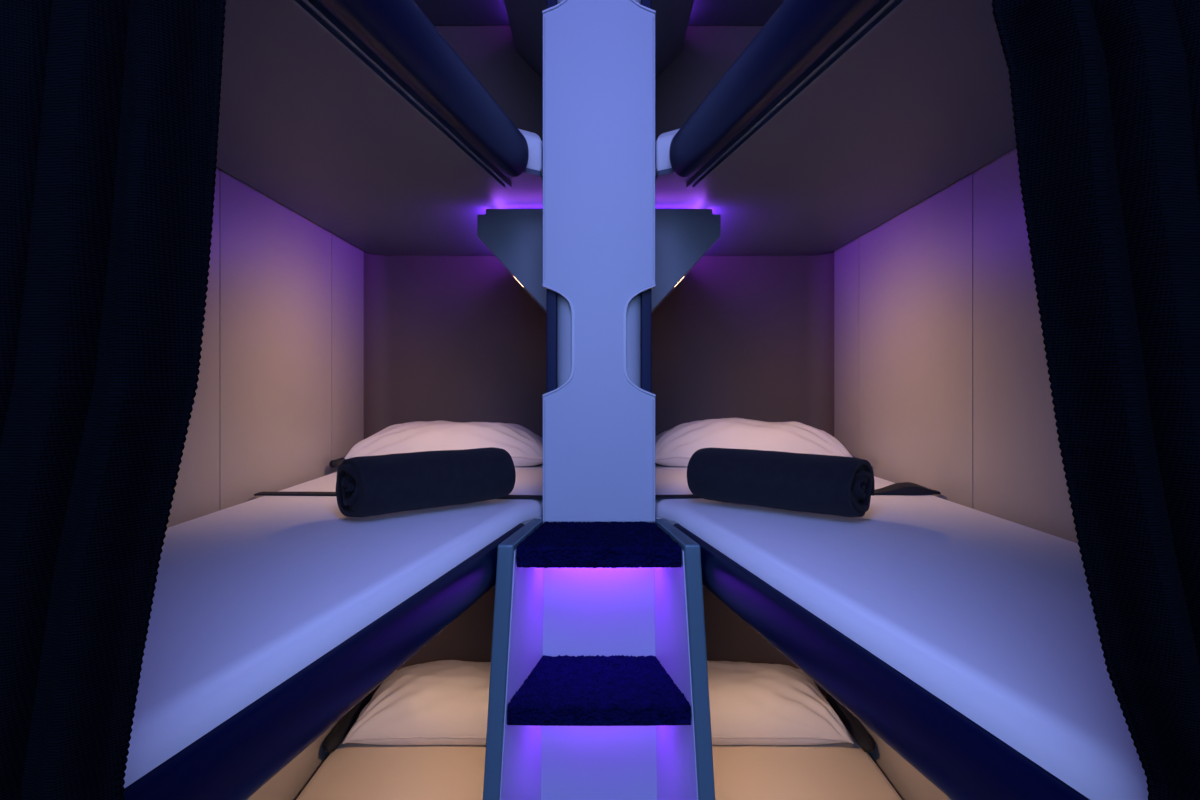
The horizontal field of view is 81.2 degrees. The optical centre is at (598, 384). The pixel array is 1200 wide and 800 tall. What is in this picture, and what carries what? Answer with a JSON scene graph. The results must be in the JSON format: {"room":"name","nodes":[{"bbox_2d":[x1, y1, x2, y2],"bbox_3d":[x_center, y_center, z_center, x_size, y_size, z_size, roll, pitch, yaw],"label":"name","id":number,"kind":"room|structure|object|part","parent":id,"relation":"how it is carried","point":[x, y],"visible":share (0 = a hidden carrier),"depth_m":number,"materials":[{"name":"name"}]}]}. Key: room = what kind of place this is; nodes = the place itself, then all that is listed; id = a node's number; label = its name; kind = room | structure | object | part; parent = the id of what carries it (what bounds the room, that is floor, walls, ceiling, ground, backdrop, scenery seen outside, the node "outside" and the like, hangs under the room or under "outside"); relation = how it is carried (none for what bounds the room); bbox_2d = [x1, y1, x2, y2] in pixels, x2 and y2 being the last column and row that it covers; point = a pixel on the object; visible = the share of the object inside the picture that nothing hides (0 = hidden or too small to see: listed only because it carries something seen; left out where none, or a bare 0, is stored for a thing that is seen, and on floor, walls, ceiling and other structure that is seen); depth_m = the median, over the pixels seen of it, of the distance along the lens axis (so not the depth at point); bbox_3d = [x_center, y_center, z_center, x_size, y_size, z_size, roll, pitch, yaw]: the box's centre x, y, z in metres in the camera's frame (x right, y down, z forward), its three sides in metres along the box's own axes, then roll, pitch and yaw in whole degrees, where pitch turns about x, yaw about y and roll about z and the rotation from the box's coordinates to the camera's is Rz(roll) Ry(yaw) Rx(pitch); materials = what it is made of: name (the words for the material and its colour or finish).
{"room":"aircraft cabin","nodes":[
{"label":"aircraft cabin","id":0,"kind":"room"},
{"bbox_2d":[166,168,363,799],"bbox_3d":[-0.765,-0.075,1.285,0.030,2.750,1.890,0,0,0],"label":"wall","id":1,"kind":"structure","parent":0,"point":[279,398],"depth_m":1.62,"materials":[{"name":"grey laminate"}]},
{"bbox_2d":[123,523,524,799],"bbox_3d":[-0.397,0.310,1.332,0.694,0.084,1.924,0,0,0],"label":"bunk bed","id":2,"kind":"object","parent":1,"relation":"attached to","point":[236,758],"visible":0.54,"depth_m":0.65,"materials":[{"name":"blue laminate"}]},
{"bbox_2d":[123,463,543,788],"bbox_3d":[-0.397,0.279,1.341,0.682,0.083,1.893,0,0,0],"label":"mattress","id":3,"kind":"object","parent":2,"relation":"on","point":[250,594],"visible":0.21,"depth_m":0.84,"materials":[{"name":"white fabric"}]},
{"bbox_2d":[329,458,345,467],"bbox_3d":[-0.724,0.215,1.940,0.021,0.021,0.080,0,0,0],"label":"pad","id":4,"kind":"object","parent":3,"relation":"on","point":[337,462],"visible":0.84,"depth_m":1.91,"materials":[{"name":"black"}]},
{"bbox_2d":[254,492,542,499],"bbox_3d":[-0.411,0.234,1.491,0.658,0.004,0.044,0,0,5],"label":"strap","id":5,"kind":"object","parent":3,"relation":"on","point":[529,497],"visible":0.41,"depth_m":1.49,"materials":[{"name":"black"}]},
{"bbox_2d":[336,447,515,516],"bbox_3d":[-0.316,0.176,1.308,0.332,0.105,0.127,0,0,-43],"label":"rolled blanket","id":6,"kind":"object","parent":3,"relation":"on","point":[366,486],"visible":1,"depth_m":1.24,"materials":[{"name":"blue fabric"}]},
{"bbox_2d":[345,421,542,466],"bbox_3d":[-0.439,0.172,2.123,0.595,0.125,0.292,0,0,0],"label":"pillow","id":7,"kind":"object","parent":3,"relation":"on","point":[525,447],"visible":0.58,"depth_m":2.01,"materials":[{"name":"white fabric"}]},
{"bbox_2d":[216,0,542,255],"bbox_3d":[-0.397,-0.445,1.332,0.694,0.084,1.924,0,0,0],"label":"bunk bed","id":8,"kind":"object","parent":1,"relation":"attached to","point":[359,118],"visible":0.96,"depth_m":1.16,"materials":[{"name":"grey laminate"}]},
{"bbox_3d":[-0.247,-0.445,0.877,0.043,0.084,1.034,0,0,10],"label":"rail","id":9,"kind":"part","parent":8,"relation":"part of","materials":[{"name":"blue metal"}]},
{"bbox_2d":[519,129,542,175],"bbox_3d":[-0.397,-0.476,1.341,0.682,0.083,1.893,0,0,0],"label":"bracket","id":10,"kind":"object","parent":8,"relation":"on","point":[535,145],"visible":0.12,"depth_m":1.42,"materials":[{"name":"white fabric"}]},
{"bbox_3d":[-0.397,1.065,1.332,0.694,0.084,1.924,0,0,0],"label":"bunk bed","id":11,"kind":"object","parent":1,"relation":"attached to","visible":0},
{"bbox_2d":[296,696,485,799],"bbox_3d":[-0.397,1.034,1.341,0.682,0.083,1.893,0,0,0],"label":"mattress","id":12,"kind":"object","parent":11,"relation":"on","point":[353,771],"visible":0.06,"depth_m":1.78,"materials":[{"name":"beige fabric"}]},
{"bbox_2d":[323,693,371,751],"bbox_3d":[-0.724,0.970,2.030,0.040,0.039,0.340,0,0,0],"label":"pad","id":13,"kind":"object","parent":12,"relation":"on","point":[331,743],"visible":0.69,"depth_m":1.96,"materials":[{"name":"black fabric"}]},
{"bbox_2d":[343,660,490,744],"bbox_3d":[-0.398,0.915,2.077,0.598,0.149,0.359,0,0,0],"label":"pillow","id":14,"kind":"object","parent":12,"relation":"on","point":[442,702],"visible":0.62,"depth_m":1.94,"materials":[{"name":"white fabric"}]},
{"bbox_2d":[414,0,509,24],"bbox_3d":[-0.397,-1.184,1.347,0.694,0.010,1.894,0,0,0],"label":"ceiling","id":15,"kind":"structure","parent":0,"point":[439,12],"depth_m":2.21,"materials":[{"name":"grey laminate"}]},
{"bbox_2d":[364,25,833,695],"bbox_3d":[0.000,-0.075,2.280,1.540,2.750,0.100,0,0,0],"label":"wall","id":16,"kind":"structure","parent":0,"point":[447,338],"depth_m":2.30,"materials":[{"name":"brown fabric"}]},
{"bbox_2d":[688,0,783,24],"bbox_3d":[0.397,-1.184,1.347,0.694,0.010,1.894,0,0,0],"label":"ceiling","id":17,"kind":"structure","parent":0,"point":[704,12],"depth_m":2.21,"materials":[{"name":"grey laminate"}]},
{"bbox_2d":[834,148,1078,799],"bbox_3d":[0.765,-0.075,1.285,0.030,2.750,1.890,0,0,0],"label":"wall","id":18,"kind":"structure","parent":0,"point":[942,384],"depth_m":1.48,"materials":[{"name":"grey laminate"}]},
{"bbox_2d":[655,0,1016,255],"bbox_3d":[0.397,-0.445,1.332,0.694,0.084,1.924,0,0,0],"label":"bunk bed","id":19,"kind":"object","parent":18,"relation":"attached to","point":[838,118],"visible":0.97,"depth_m":1.14,"materials":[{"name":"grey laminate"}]},
{"bbox_2d":[655,129,678,175],"bbox_3d":[0.397,-0.476,1.341,0.682,0.083,1.893,0,0,0],"label":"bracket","id":20,"kind":"object","parent":19,"relation":"on","point":[662,145],"visible":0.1,"depth_m":1.42,"materials":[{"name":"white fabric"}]},
{"bbox_3d":[0.247,-0.445,0.877,0.043,0.084,1.034,0,0,-10],"label":"rail","id":21,"kind":"part","parent":19,"relation":"part of","materials":[{"name":"blue metal"}]},
{"bbox_2d":[673,523,1089,799],"bbox_3d":[0.397,0.310,1.332,0.694,0.084,1.924,0,0,0],"label":"bunk bed","id":22,"kind":"object","parent":18,"relation":"attached to","point":[961,758],"visible":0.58,"depth_m":0.65,"materials":[{"name":"blue laminate"}]},
{"bbox_2d":[649,463,1148,799],"bbox_3d":[0.397,0.279,1.341,0.682,0.083,1.893,0,0,0],"label":"mattress","id":23,"kind":"object","parent":22,"relation":"on","point":[992,616],"visible":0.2,"depth_m":0.76,"materials":[{"name":"white fabric"}]},
{"bbox_2d":[655,418,851,466],"bbox_3d":[0.437,0.166,2.123,0.593,0.136,0.292,0,0,0],"label":"pillow","id":24,"kind":"object","parent":23,"relation":"on","point":[675,447],"visible":0.64,"depth_m":2.01,"materials":[{"name":"white fabric"}]},
{"bbox_2d":[687,448,874,516],"bbox_3d":[0.330,0.176,1.302,0.340,0.105,0.127,0,0,41],"label":"rolled blanket","id":25,"kind":"object","parent":23,"relation":"on","point":[812,483],"visible":1,"depth_m":1.24,"materials":[{"name":"blue fabric"}]},
{"bbox_2d":[655,482,939,498],"bbox_3d":[0.411,0.224,1.503,0.660,0.024,0.056,0,0,-6],"label":"strap","id":26,"kind":"object","parent":23,"relation":"on","point":[904,488],"visible":0.4,"depth_m":1.50,"materials":[{"name":"black"}]},
{"bbox_3d":[0.397,1.065,1.332,0.694,0.084,1.924,0,0,0],"label":"bunk bed","id":27,"kind":"object","parent":18,"relation":"attached to","visible":0},
{"bbox_2d":[712,694,901,799],"bbox_3d":[0.397,1.034,1.341,0.682,0.083,1.893,0,0,0],"label":"mattress","id":28,"kind":"object","parent":27,"relation":"on","point":[834,771],"visible":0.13,"depth_m":1.78,"materials":[{"name":"beige fabric"}]},
{"bbox_2d":[707,660,853,744],"bbox_3d":[0.395,0.916,2.077,0.593,0.147,0.359,0,0,0],"label":"pillow","id":29,"kind":"object","parent":28,"relation":"on","point":[751,703],"visible":0.64,"depth_m":1.94,"materials":[{"name":"white fabric"}]},
{"bbox_2d":[826,693,874,751],"bbox_3d":[0.724,0.970,2.030,0.040,0.039,0.340,0,0,0],"label":"pad","id":30,"kind":"object","parent":28,"relation":"on","point":[866,743],"visible":0.78,"depth_m":1.97,"materials":[{"name":"black fabric"}]},
{"bbox_3d":[0.000,1.320,0.380,3.400,0.040,3.960,0,0,0],"label":"floor","id":31,"kind":"structure","parent":0,"visible":0},
{"bbox_2d":[483,519,714,799],"bbox_3d":[0.000,0.782,1.272,0.459,1.036,0.231,0,0,0],"label":"step ladder","id":32,"kind":"object","parent":31,"relation":"on","point":[599,687],"visible":1,"depth_m":1.26,"materials":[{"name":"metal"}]},
{"bbox_3d":[-0.147,0.782,1.265,0.082,1.036,0.253,0,0,21],"label":"panel","id":33,"kind":"part","parent":32,"relation":"part of","materials":[{"name":"silver metal"}]},
{"bbox_3d":[0.000,0.790,1.383,0.246,1.020,0.010,0,0,0],"label":"panel","id":34,"kind":"part","parent":32,"relation":"part of","materials":[{"name":"blue"}]},
{"bbox_3d":[0.147,0.782,1.265,0.082,1.036,0.253,0,0,-21],"label":"panel","id":35,"kind":"part","parent":32,"relation":"part of","materials":[{"name":"silver metal"}]},
{"bbox_2d":[542,0,655,522],"bbox_3d":[0.000,-0.074,1.437,0.222,2.749,0.122,0,0,0],"label":"support post","id":36,"kind":"object","parent":31,"relation":"on","point":[599,55],"visible":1,"depth_m":1.38,"materials":[{"name":"blue"}]},
{"bbox_3d":[-1.225,-0.075,0.320,0.950,2.750,0.040,0,0,0],"label":"wall","id":37,"kind":"structure","parent":0,"visible":0},
{"bbox_2d":[0,0,225,799],"bbox_3d":[-0.574,-0.070,0.346,0.831,2.681,0.048,0,0,0],"label":"curtain","id":38,"kind":"object","parent":37,"relation":"hanging from","point":[109,109],"visible":1,"depth_m":0.34,"materials":[{"name":"fabric"}]},
{"bbox_3d":[1.225,-0.075,0.320,0.950,2.750,0.040,0,0,0],"label":"wall","id":39,"kind":"structure","parent":0,"visible":0},
{"bbox_2d":[992,0,1199,799],"bbox_3d":[0.584,-0.070,0.344,0.814,2.681,0.047,0,0,0],"label":"curtain","id":40,"kind":"object","parent":39,"relation":"hanging from","point":[1105,94],"visible":1,"depth_m":0.34,"materials":[{"name":"fabric"}]},
{"bbox_3d":[0.000,-0.075,1.900,0.090,2.750,0.800,0,0,0],"label":"wall partition","id":41,"kind":"structure","parent":0,"visible":0},
{"bbox_2d":[477,209,546,313],"bbox_3d":[-0.161,-0.276,1.943,0.232,0.256,0.706,0,0,0],"label":"console","id":42,"kind":"object","parent":41,"relation":"attached to","point":[514,236],"visible":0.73,"depth_m":1.59,"materials":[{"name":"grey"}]},
{"bbox_2d":[504,0,546,78],"bbox_3d":[-0.161,-1.031,1.943,0.232,0.256,0.706,0,0,0],"label":"console","id":43,"kind":"object","parent":41,"relation":"attached to","point":[525,17],"visible":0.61,"depth_m":2.02,"materials":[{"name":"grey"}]},
{"bbox_2d":[651,0,693,78],"bbox_3d":[0.161,-1.031,1.943,0.232,0.256,0.706,0,0,0],"label":"console","id":44,"kind":"object","parent":41,"relation":"attached to","point":[672,17],"visible":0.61,"depth_m":2.02,"materials":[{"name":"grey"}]},
{"bbox_2d":[651,209,720,313],"bbox_3d":[0.161,-0.276,1.943,0.232,0.256,0.706,0,0,0],"label":"console","id":45,"kind":"object","parent":41,"relation":"attached to","point":[682,236],"visible":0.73,"depth_m":1.59,"materials":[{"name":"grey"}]}
]}

